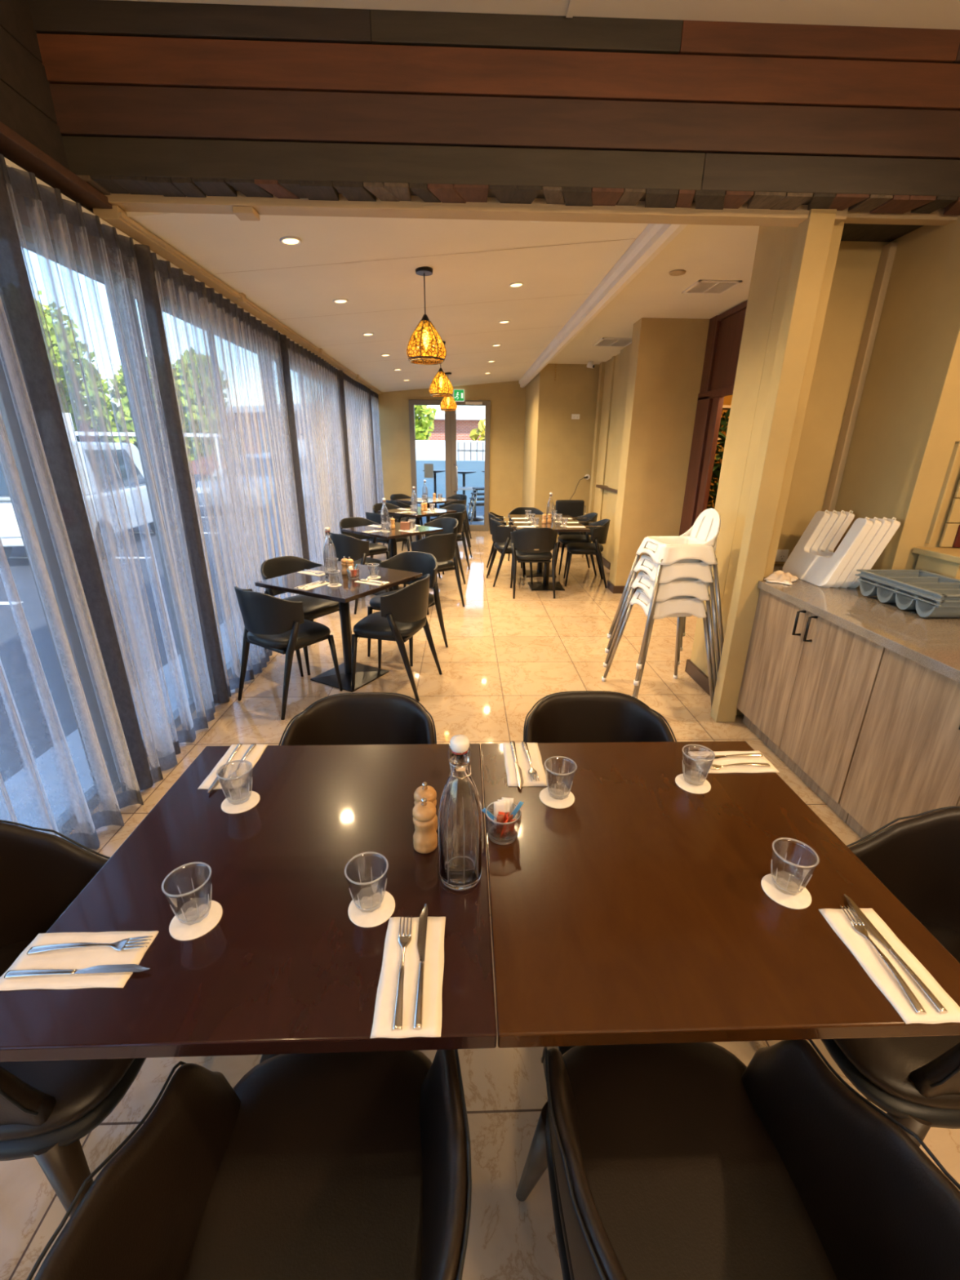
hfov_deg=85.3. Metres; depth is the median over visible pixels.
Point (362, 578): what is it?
fork
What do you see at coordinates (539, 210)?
trim
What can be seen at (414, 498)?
glass bottle
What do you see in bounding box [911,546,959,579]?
raised ledge
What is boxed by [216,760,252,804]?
glass tumbler
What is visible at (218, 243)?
ceiling
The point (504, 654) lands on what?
floor
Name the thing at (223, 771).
knife
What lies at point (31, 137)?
trim
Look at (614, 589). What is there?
baseboard
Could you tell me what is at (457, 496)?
dining chair
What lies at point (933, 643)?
countertop
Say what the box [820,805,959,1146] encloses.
armchair
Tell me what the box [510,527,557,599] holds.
dining chair
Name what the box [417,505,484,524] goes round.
floor
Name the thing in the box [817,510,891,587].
tray
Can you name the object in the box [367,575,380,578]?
coaster
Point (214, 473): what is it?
car
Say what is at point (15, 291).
window mullion
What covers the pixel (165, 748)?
curtain
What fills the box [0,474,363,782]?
ground
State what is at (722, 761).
napkin
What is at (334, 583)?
glass tumbler
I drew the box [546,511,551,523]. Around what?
pepper grinder
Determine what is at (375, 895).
glass tumbler
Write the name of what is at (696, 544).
highchair
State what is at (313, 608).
dining chair
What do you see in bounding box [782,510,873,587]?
tray
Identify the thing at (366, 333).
recessed light
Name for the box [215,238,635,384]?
trim
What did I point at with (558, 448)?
wall
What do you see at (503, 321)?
recessed light
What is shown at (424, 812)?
pepper grinder
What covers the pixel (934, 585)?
tray
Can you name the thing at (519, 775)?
knife
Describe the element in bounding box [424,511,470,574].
dining chair
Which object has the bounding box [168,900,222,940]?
coaster
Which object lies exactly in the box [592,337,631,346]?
ceiling vent
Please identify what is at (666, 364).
wall
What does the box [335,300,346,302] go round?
diffuser
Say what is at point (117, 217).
trim
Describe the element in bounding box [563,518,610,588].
dining chair
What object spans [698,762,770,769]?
fork
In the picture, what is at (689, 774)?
glass tumbler
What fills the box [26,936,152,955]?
fork
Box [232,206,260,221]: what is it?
trim
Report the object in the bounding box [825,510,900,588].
tray
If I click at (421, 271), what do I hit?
pendant lamp
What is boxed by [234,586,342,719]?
dining chair
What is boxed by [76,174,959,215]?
trim
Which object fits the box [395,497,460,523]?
cafe table
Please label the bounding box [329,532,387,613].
dining chair
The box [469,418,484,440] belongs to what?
tree
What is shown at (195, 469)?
building
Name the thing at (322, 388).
tree
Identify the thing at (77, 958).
napkin
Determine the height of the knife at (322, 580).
0.008 m
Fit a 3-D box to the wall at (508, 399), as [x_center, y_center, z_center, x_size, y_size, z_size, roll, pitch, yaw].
[-0.676,-3.786,10.285,3.120,3.200,0.150,0,20,-2]
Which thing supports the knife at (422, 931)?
on the napkin at (385, 1001)
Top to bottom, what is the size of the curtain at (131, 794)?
2.513 m
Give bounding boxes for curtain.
[0,154,220,783]
[0,296,143,849]
[151,252,302,697]
[286,337,349,565]
[342,372,378,543]
[370,390,384,503]
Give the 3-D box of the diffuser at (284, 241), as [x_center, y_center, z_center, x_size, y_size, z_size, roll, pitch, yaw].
[-1.009,-2.128,2.777,0.084,0.004,0.084,-5,20,0]
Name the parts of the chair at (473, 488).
leg, seat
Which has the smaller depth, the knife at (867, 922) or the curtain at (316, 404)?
the knife at (867, 922)
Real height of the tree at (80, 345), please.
7.526 m
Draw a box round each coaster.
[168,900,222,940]
[221,791,260,813]
[327,583,342,586]
[347,888,395,927]
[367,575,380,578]
[539,786,574,808]
[675,773,711,794]
[760,873,811,909]
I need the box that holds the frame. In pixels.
[75,431,222,490]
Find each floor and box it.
[0,530,959,1279]
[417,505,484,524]
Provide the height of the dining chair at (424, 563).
0.798 m
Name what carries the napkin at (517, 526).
on the cafe table at (556, 526)
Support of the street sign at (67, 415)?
on the ground
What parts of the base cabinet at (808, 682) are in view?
door, handle, handle, door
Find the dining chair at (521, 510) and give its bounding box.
[507,506,543,568]
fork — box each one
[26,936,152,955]
[222,743,256,785]
[302,581,327,588]
[361,577,386,582]
[392,915,412,1031]
[521,741,539,781]
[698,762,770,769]
[840,905,926,1013]
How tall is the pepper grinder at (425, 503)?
0.129 m
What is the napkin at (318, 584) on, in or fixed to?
on the cafe table at (350, 590)
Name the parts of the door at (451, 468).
handle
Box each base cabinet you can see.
[736,588,885,822]
[839,648,959,839]
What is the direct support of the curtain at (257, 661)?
hanging from the track
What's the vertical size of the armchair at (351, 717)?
0.822 m
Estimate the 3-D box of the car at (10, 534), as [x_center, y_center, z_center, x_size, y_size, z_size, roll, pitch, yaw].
[-7.211,-2.606,9.386,1.760,1.800,4.390,-4,21,-11]
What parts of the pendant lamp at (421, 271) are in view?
cord, lamp shade, bulb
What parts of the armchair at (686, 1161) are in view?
leg, seat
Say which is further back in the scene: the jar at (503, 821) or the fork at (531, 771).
the fork at (531, 771)
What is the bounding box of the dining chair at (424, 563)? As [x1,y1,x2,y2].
[367,551,448,666]
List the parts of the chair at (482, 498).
seat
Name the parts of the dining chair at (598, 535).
leg, leg, seat frame, seat, leg, backrest, leg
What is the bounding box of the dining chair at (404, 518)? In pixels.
[382,499,422,551]
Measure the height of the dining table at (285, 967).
0.750 m
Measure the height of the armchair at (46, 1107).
0.822 m
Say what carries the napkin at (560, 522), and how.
on the cafe table at (556, 526)
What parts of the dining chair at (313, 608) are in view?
leg, backrest, leg, seat, seat frame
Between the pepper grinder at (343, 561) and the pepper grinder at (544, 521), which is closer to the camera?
the pepper grinder at (343, 561)
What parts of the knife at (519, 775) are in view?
handle, blade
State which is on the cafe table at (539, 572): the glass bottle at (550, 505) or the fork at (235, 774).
the glass bottle at (550, 505)
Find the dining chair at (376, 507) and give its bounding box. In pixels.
[371,502,412,554]
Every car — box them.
[0,441,175,561]
[196,453,329,515]
[213,452,284,476]
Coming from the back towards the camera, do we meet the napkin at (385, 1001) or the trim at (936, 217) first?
the trim at (936, 217)
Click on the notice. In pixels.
(428, 468)
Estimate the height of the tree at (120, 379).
5.162 m
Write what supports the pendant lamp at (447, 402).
hanging from the ceiling at (218, 243)
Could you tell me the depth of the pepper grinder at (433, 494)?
9.06 m
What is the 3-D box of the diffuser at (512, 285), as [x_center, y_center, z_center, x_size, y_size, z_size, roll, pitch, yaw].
[0.270,-2.643,3.876,0.084,0.004,0.084,-5,20,0]
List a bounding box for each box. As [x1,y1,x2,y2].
[400,521,409,529]
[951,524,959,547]
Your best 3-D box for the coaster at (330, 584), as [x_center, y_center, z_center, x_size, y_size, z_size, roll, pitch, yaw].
[-0.953,-0.360,3.416,0.091,0.002,0.091,0,20,-2]
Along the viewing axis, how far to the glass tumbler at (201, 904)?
0.99 m
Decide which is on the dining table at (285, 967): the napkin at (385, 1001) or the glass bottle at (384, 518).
the napkin at (385, 1001)
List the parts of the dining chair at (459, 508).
backrest, leg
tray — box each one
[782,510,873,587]
[809,510,881,587]
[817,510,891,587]
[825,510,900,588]
[854,573,959,617]
[856,568,959,612]
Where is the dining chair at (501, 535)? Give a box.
[486,517,533,586]
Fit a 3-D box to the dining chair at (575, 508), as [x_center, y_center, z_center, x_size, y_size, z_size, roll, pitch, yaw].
[1.370,-1.627,7.821,0.544,0.881,0.532,0,20,-2]
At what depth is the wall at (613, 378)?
7.60 m
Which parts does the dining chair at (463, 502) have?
backrest, leg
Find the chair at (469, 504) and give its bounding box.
[467,502,484,524]
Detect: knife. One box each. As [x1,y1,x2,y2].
[4,964,150,977]
[207,743,242,793]
[297,580,324,588]
[356,579,383,584]
[413,903,427,1030]
[510,741,523,789]
[684,753,762,759]
[844,893,947,1013]
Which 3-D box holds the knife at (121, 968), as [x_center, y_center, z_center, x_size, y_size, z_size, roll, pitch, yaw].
[-0.684,0.564,0.890,0.235,0.008,0.018,-1,20,-3]
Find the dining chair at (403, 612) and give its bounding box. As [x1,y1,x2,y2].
[351,573,442,701]
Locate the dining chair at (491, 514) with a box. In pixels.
[486,511,525,574]
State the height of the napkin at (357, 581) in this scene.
0.003 m
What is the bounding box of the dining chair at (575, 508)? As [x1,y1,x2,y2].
[550,499,591,564]
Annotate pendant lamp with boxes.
[406,266,446,364]
[429,341,453,396]
[440,372,457,411]
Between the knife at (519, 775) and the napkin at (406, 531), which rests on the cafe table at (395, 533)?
the napkin at (406, 531)
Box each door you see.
[408,399,490,531]
[679,300,747,535]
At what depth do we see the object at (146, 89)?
2.09 m
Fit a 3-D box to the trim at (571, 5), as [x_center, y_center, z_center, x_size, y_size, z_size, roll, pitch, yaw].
[-0.634,-2.134,1.268,2.025,0.011,1.490,0,20,-2]
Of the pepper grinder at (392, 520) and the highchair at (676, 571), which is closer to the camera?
the highchair at (676, 571)
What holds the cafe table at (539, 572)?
on the floor at (504, 654)
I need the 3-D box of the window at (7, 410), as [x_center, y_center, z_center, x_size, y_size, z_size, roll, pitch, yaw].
[-1.833,-0.542,2.563,0.080,2.420,0.935,0,20,-2]
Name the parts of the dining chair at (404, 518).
backrest, leg, seat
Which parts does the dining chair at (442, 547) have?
backrest, seat, seat frame, leg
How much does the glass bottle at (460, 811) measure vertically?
0.335 m
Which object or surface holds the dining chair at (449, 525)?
on the floor at (504, 654)
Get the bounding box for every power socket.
[571,413,579,419]
[774,549,789,561]
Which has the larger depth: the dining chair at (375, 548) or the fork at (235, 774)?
the dining chair at (375, 548)
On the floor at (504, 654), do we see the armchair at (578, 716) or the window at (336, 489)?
the armchair at (578, 716)
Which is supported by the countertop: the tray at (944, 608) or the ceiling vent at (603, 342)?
the tray at (944, 608)
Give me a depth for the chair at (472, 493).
11.22 m
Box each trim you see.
[0,0,112,208]
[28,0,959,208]
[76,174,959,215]
[92,204,382,394]
[105,191,848,226]
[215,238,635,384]
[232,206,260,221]
[519,223,687,387]
[565,0,577,17]
[595,484,617,493]
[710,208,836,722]
[822,242,897,511]
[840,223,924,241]
[841,208,958,225]
[938,480,959,546]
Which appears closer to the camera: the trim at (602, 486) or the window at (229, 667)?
the window at (229, 667)
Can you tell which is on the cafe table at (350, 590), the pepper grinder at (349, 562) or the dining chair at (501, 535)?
the pepper grinder at (349, 562)
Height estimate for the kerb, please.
0.230 m
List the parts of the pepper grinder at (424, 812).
knob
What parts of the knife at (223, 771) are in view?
blade, handle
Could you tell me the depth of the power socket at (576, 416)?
8.32 m
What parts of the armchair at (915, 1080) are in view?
seat, leg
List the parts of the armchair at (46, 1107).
leg, seat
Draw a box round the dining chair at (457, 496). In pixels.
[436,493,471,538]
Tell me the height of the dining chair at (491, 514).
0.798 m
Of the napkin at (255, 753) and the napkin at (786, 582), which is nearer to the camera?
the napkin at (255, 753)
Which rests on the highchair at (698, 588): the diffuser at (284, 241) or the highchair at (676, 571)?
the highchair at (676, 571)
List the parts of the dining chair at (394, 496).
backrest, leg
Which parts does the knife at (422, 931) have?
handle, blade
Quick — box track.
[4,156,360,383]
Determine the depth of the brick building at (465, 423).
31.45 m
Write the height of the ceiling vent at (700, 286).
0.013 m
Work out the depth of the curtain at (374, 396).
9.56 m
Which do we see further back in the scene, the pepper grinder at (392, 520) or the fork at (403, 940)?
the pepper grinder at (392, 520)
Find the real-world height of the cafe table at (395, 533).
0.750 m
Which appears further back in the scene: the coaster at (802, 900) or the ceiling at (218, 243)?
the ceiling at (218, 243)
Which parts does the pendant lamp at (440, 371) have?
lamp shade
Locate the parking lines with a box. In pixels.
[0,506,289,604]
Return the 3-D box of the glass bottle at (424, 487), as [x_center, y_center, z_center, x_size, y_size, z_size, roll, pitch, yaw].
[-0.953,-2.602,9.032,0.089,0.335,0.089,-7,22,-20]
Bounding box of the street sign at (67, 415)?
[62,412,77,441]
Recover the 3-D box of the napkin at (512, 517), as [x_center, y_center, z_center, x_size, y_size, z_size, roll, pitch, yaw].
[0.512,-1.580,6.769,0.220,0.003,0.110,0,20,-2]
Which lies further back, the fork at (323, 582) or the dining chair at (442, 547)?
the dining chair at (442, 547)
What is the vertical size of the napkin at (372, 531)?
0.003 m
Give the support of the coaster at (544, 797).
on the dining table at (637, 910)
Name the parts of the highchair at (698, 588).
leg, leg, seat, leg, leg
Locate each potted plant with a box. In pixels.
[706,431,725,509]
[719,408,730,434]
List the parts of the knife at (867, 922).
blade, handle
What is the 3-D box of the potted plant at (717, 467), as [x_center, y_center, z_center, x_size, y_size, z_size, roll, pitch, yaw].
[2.785,-1.479,6.066,0.697,1.835,0.714,8,21,19]
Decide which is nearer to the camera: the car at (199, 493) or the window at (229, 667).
the window at (229, 667)
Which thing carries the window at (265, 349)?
in the wall at (22, 208)
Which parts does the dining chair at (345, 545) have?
backrest, seat, leg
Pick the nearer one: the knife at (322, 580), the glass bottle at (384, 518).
the knife at (322, 580)
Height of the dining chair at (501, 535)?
0.798 m
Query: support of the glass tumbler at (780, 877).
on the coaster at (802, 900)
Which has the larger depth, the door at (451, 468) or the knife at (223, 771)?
the door at (451, 468)
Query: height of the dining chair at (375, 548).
0.798 m
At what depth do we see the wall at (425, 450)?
18.76 m
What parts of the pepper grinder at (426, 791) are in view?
knob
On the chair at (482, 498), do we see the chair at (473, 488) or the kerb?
the chair at (473, 488)
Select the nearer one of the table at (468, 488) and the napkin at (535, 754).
the napkin at (535, 754)
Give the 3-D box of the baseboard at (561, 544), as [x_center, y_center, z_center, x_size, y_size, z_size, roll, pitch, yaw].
[0.286,-2.116,10.271,4.090,0.090,1.561,13,24,31]
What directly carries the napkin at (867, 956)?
on the dining table at (637, 910)
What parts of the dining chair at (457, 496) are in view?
backrest, leg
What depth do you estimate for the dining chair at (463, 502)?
8.57 m
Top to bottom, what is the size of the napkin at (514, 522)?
0.003 m
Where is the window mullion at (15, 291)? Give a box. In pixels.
[0,164,153,791]
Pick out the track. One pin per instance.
(8, 162)
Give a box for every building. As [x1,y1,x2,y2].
[75,403,337,475]
[417,413,484,440]
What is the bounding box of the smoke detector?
[669,269,685,275]
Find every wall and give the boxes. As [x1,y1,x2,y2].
[9,192,354,389]
[297,439,484,493]
[375,381,526,530]
[521,363,599,542]
[588,343,631,562]
[608,317,709,586]
[690,222,889,715]
[708,395,732,507]
[833,215,959,569]
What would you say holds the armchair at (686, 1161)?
on the floor at (504, 654)
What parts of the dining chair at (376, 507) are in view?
backrest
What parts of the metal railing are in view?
rail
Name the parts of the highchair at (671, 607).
leg, leg, seat, leg, leg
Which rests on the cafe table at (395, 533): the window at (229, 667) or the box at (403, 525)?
the box at (403, 525)
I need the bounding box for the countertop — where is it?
[757,564,959,683]
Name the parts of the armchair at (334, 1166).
seat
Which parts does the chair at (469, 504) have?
seat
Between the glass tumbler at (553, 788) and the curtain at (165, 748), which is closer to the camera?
the glass tumbler at (553, 788)
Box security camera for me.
[586,361,595,368]
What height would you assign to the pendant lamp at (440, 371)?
0.542 m
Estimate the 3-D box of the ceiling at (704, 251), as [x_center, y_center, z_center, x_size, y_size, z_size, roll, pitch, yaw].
[3.486,-3.462,5.236,5.080,0.460,6.100,0,20,-2]
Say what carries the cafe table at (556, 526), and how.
on the floor at (504, 654)
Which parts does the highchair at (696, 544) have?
leg, leg, seat, leg, backrest, leg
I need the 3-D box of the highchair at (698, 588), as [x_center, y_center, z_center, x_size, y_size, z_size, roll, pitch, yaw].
[1.218,-0.154,3.410,0.583,0.930,0.583,-2,20,-6]
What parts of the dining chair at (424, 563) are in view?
leg, seat, seat frame, backrest, leg, leg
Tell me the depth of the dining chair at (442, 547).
5.26 m
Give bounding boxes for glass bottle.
[323,527,337,576]
[380,497,389,529]
[410,486,417,511]
[422,480,427,500]
[438,734,481,890]
[546,492,554,519]
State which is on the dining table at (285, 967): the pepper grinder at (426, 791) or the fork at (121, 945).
the pepper grinder at (426, 791)
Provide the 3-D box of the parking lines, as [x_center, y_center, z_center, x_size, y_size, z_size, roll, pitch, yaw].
[-8.210,-2.288,11.096,5.300,0.006,10.900,0,20,-2]
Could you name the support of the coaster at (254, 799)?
on the dining table at (285, 967)
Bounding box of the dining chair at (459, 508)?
[439,503,472,557]
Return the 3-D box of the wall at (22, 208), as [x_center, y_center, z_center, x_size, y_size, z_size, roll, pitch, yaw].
[-1.888,-2.458,3.165,0.240,0.800,14.150,0,20,-2]
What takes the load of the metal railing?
on the floor at (479, 509)
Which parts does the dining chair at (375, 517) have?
backrest, seat frame, seat, leg, leg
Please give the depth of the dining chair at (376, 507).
8.12 m
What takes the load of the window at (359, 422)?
in the wall at (22, 208)
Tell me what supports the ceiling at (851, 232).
attached to the wall at (851, 267)
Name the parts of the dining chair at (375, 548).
backrest, leg, seat frame, seat, leg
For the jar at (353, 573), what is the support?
on the cafe table at (350, 590)
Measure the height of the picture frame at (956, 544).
0.115 m
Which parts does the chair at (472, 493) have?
leg, seat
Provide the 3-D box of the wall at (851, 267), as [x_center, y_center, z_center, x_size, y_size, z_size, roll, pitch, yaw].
[2.070,-0.967,3.201,0.895,2.840,0.693,0,20,-2]
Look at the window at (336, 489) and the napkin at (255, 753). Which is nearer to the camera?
the napkin at (255, 753)
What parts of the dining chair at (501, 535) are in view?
leg, leg, backrest, seat, leg, leg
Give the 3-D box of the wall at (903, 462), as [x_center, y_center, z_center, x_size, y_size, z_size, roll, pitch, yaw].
[2.657,-1.041,2.894,0.900,3.200,0.655,0,20,-2]
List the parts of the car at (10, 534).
number plate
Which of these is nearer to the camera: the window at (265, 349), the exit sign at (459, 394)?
the window at (265, 349)
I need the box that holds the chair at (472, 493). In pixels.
[469,492,484,516]
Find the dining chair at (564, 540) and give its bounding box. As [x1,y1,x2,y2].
[555,512,597,575]
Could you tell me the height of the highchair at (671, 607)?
0.930 m
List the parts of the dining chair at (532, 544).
leg, leg, seat, seat frame, backrest, leg, leg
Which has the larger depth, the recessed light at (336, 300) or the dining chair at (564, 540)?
the dining chair at (564, 540)
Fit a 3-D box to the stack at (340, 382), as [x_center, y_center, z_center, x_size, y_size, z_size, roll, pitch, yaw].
[-1.821,-2.276,7.098,0.102,2.505,0.124,0,20,-2]
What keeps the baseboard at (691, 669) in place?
attached to the wall at (851, 267)
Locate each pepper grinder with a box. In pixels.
[340,555,346,574]
[346,556,353,575]
[390,516,395,528]
[412,797,437,853]
[413,782,437,831]
[420,502,424,511]
[423,501,427,511]
[432,492,435,500]
[542,512,546,523]
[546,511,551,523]
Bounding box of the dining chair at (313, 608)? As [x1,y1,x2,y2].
[260,555,339,675]
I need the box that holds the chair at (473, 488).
[471,487,484,511]
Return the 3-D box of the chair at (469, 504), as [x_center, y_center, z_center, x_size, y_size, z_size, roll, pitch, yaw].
[0.005,-2.940,11.419,0.532,0.844,0.464,-4,21,-11]
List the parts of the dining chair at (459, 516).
seat, backrest, leg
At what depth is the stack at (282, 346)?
4.86 m
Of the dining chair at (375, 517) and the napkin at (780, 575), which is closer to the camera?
the napkin at (780, 575)
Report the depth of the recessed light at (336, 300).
3.91 m
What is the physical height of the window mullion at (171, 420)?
2.505 m
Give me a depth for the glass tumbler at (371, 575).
3.62 m
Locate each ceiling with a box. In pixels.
[115,0,959,29]
[125,211,648,392]
[548,224,759,364]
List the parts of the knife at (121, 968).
handle, blade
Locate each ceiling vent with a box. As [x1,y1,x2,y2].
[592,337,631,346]
[681,280,742,293]
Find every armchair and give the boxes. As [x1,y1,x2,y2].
[0,819,146,1217]
[26,1048,471,1279]
[278,692,436,745]
[515,1039,959,1279]
[523,690,677,742]
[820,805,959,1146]
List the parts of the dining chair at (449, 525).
backrest, leg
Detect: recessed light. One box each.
[280,235,301,245]
[333,298,348,303]
[362,332,373,335]
[498,320,510,323]
[508,281,524,287]
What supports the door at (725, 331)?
in the wall at (727, 399)
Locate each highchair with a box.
[601,582,714,709]
[603,564,716,697]
[604,540,720,685]
[607,507,724,669]
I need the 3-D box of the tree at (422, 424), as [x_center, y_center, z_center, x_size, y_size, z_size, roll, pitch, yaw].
[-3.228,-9.430,23.127,2.859,4.921,3.112,-10,23,-26]
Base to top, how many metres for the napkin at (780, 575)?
0.040 m
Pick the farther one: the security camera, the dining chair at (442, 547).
the security camera
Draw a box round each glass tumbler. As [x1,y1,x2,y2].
[161,862,212,925]
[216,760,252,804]
[326,569,339,586]
[344,851,388,912]
[367,563,379,577]
[544,755,577,799]
[682,744,715,786]
[770,837,819,895]
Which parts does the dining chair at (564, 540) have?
leg, leg, seat, leg, backrest, leg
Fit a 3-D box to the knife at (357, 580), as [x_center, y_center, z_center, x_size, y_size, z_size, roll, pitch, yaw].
[-0.743,-0.390,3.485,0.235,0.008,0.018,11,23,27]
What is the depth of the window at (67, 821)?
2.35 m
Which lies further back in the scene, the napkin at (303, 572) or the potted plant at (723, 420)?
the potted plant at (723, 420)
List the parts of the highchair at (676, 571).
leg, leg, seat, leg, leg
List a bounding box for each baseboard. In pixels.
[511,526,566,547]
[595,552,639,593]
[684,659,710,696]
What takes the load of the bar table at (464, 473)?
on the floor at (479, 509)
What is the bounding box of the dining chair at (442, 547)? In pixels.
[403,533,464,614]
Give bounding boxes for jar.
[346,564,359,578]
[481,797,524,844]
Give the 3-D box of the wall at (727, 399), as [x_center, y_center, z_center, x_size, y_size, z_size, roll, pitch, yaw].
[3.140,-1.806,5.275,1.380,3.000,5.050,0,20,-2]
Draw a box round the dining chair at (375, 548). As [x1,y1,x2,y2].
[339,516,390,559]
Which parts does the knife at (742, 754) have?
blade, handle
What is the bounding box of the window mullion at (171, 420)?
[129,244,229,703]
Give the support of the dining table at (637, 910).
on the floor at (504, 654)
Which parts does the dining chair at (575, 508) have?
backrest, seat, leg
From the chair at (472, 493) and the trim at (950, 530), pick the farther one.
the chair at (472, 493)
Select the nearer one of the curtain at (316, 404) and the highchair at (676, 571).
the highchair at (676, 571)
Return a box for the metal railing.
[457,441,484,460]
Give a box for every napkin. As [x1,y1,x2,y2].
[0,930,159,991]
[197,744,267,789]
[293,581,329,590]
[297,569,324,576]
[354,578,390,586]
[362,529,382,533]
[369,916,445,1038]
[399,529,417,533]
[502,742,546,786]
[511,517,528,519]
[514,521,532,523]
[516,525,535,527]
[560,521,578,523]
[565,525,585,527]
[688,751,779,773]
[763,570,798,582]
[765,577,796,585]
[818,908,959,1023]
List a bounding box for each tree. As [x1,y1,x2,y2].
[33,290,108,431]
[77,347,229,472]
[320,388,359,439]
[414,404,437,439]
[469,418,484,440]
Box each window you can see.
[0,226,199,792]
[42,784,107,838]
[104,274,264,705]
[258,348,325,596]
[324,382,347,533]
[359,422,368,511]
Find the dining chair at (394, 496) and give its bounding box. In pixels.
[390,493,423,538]
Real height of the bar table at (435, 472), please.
1.084 m
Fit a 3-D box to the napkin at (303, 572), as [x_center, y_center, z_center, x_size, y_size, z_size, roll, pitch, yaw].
[-1.196,-0.484,3.748,0.220,0.003,0.110,11,23,27]
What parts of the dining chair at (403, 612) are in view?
leg, leg, seat, seat frame, leg, backrest, leg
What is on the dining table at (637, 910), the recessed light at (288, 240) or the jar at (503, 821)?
the jar at (503, 821)
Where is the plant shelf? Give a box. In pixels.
[717,404,730,439]
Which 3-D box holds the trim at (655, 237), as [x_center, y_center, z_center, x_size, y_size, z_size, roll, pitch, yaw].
[0.944,-3.494,6.128,0.175,0.175,7.950,0,20,-2]
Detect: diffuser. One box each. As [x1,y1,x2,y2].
[282,239,298,244]
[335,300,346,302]
[511,284,521,286]
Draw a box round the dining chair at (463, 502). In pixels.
[439,500,471,546]
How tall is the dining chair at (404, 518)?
0.798 m
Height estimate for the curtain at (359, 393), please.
2.513 m
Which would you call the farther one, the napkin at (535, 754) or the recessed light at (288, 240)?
the recessed light at (288, 240)
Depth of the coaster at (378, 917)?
1.01 m
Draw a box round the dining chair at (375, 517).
[365,511,409,557]
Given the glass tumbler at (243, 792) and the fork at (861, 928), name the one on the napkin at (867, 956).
the fork at (861, 928)
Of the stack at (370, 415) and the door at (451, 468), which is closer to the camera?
the stack at (370, 415)
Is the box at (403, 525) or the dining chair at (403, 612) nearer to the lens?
the dining chair at (403, 612)
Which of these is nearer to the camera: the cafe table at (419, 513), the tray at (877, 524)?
the tray at (877, 524)
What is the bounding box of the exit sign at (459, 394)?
[453,389,464,401]
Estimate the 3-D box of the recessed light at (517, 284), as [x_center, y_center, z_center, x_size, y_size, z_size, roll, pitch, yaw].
[0.270,-2.643,3.876,0.111,0.019,0.111,-2,20,-8]
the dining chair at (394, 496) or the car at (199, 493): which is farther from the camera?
the car at (199, 493)
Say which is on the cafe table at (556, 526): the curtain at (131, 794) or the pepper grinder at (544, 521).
the pepper grinder at (544, 521)
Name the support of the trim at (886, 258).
attached to the wall at (851, 267)
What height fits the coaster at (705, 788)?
0.002 m
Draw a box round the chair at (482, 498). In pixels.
[468,497,484,521]
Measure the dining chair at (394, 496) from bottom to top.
0.798 m
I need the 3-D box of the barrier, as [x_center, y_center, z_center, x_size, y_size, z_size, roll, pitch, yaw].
[-0.199,-4.634,15.399,5.400,1.270,0.100,0,20,-2]
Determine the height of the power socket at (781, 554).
0.078 m
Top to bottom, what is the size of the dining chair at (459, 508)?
0.798 m
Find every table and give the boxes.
[0,743,496,1062]
[254,561,422,692]
[341,522,443,595]
[377,506,456,541]
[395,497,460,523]
[422,470,445,515]
[457,471,475,517]
[457,486,484,520]
[480,741,959,1054]
[508,514,578,577]
[511,520,590,590]
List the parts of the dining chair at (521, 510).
backrest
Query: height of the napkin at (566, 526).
0.003 m
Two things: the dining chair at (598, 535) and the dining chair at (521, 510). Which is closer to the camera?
the dining chair at (598, 535)
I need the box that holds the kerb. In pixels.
[0,551,321,831]
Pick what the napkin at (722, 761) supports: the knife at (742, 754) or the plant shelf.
the knife at (742, 754)
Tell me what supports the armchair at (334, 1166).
on the floor at (504, 654)
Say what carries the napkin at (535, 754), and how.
on the dining table at (637, 910)
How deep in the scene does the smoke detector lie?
3.85 m
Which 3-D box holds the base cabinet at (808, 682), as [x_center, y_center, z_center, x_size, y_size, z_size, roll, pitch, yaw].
[1.887,0.270,2.690,0.640,0.868,0.935,0,20,-2]
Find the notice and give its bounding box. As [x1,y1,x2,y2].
[423,463,433,478]
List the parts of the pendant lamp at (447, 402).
lamp shade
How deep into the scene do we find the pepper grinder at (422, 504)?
7.44 m
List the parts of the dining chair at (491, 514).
leg, backrest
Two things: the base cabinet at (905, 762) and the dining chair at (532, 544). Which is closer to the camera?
the base cabinet at (905, 762)
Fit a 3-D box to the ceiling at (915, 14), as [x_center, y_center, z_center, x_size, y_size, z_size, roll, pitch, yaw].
[2.170,-1.476,-0.739,8.100,0.185,5.900,0,20,-2]
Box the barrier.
[416,460,484,505]
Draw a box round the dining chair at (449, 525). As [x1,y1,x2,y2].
[424,517,466,583]
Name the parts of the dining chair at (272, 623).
leg, backrest, seat frame, seat, leg, leg, leg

